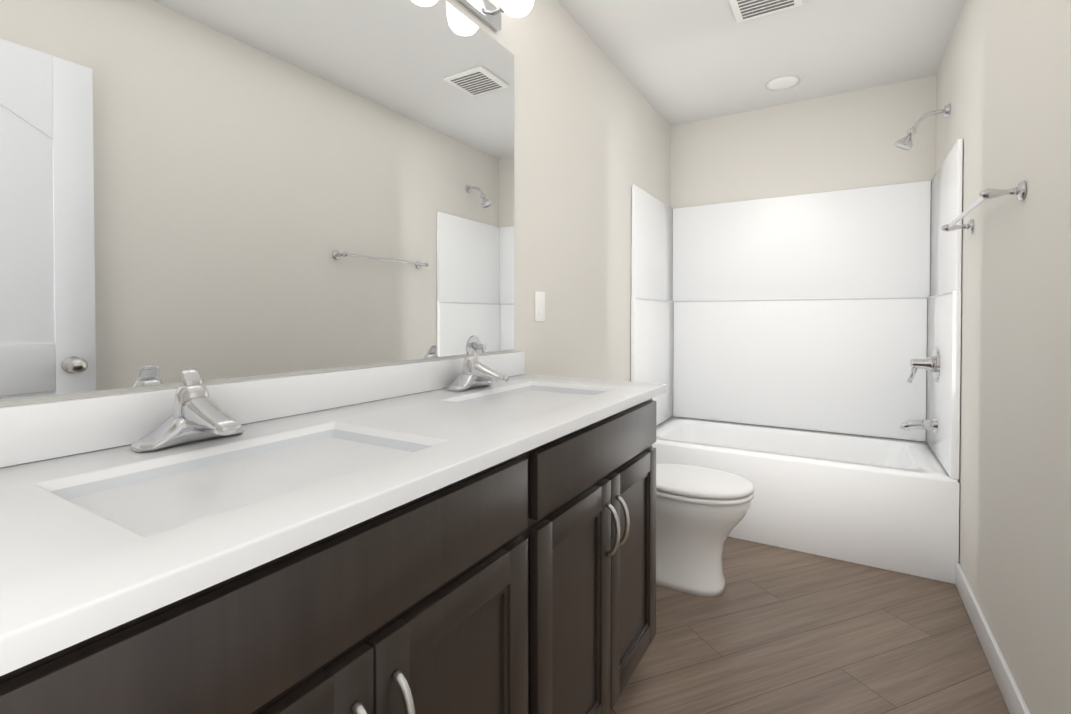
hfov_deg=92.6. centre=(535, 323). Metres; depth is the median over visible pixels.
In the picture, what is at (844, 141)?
wall
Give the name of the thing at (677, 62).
ceiling
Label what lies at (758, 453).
basin
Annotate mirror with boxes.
[0,0,513,400]
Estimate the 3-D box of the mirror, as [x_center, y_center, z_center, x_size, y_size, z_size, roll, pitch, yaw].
[-0.460,-0.428,1.217,0.006,1.063,1.483,0,1,31]
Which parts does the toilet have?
seat, lid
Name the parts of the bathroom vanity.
drawer, door rail, door rail, door panel, door rail, door panel, drawer, door rail, door rail, door panel, door rail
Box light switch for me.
[535,292,544,320]
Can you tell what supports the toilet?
on the floor
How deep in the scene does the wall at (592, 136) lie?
2.25 m
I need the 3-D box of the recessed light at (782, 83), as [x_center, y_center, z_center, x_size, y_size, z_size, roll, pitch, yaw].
[1.387,-1.347,2.872,0.176,0.010,0.176,0,1,31]
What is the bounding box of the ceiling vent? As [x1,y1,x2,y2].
[729,0,802,22]
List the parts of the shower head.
arm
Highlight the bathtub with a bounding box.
[631,139,962,583]
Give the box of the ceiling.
[557,0,964,125]
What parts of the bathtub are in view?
valve lever, spout, valve stem, valve plate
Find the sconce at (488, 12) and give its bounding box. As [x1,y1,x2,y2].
[458,0,533,31]
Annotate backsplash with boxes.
[0,351,524,467]
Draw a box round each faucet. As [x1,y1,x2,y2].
[131,368,243,451]
[448,346,508,390]
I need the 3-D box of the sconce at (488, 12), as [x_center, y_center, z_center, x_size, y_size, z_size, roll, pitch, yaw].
[-0.186,-1.068,1.499,0.176,0.148,0.524,0,1,31]
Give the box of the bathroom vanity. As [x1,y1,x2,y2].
[0,346,665,713]
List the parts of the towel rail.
post, plate, post, plate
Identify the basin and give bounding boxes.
[654,417,957,482]
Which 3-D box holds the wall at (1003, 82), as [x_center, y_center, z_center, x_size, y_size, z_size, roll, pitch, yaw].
[1.240,-0.109,1.135,0.100,2.440,4.021,0,1,31]
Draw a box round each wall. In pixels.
[0,0,670,406]
[670,75,936,441]
[935,0,1070,713]
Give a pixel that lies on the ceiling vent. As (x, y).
(744, 10)
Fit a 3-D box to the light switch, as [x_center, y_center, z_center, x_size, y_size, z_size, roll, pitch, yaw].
[0.019,-0.067,2.015,0.010,0.116,0.072,0,1,31]
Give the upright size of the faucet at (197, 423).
0.122 m
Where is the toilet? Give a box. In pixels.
[656,463,753,595]
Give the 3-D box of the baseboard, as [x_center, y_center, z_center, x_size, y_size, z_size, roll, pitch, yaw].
[1.279,1.061,1.329,0.014,0.095,1.907,0,1,31]
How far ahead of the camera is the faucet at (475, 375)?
1.48 m
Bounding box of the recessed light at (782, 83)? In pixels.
[766,76,799,90]
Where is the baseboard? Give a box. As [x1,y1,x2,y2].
[955,563,1030,713]
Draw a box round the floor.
[609,536,1009,713]
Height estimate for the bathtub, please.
1.870 m
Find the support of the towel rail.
attached to the wall at (1003, 82)
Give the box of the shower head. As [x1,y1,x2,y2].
[894,103,949,149]
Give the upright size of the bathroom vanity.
1.038 m
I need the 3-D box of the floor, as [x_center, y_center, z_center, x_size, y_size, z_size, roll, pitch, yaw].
[0.573,1.155,1.552,1.655,0.100,4.021,0,1,31]
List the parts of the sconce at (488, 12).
plate, glass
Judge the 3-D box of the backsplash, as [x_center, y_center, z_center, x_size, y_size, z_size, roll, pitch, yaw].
[-0.443,0.152,1.232,0.022,0.084,1.534,0,1,31]
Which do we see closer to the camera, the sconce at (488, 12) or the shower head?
the sconce at (488, 12)
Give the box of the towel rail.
[941,180,1026,232]

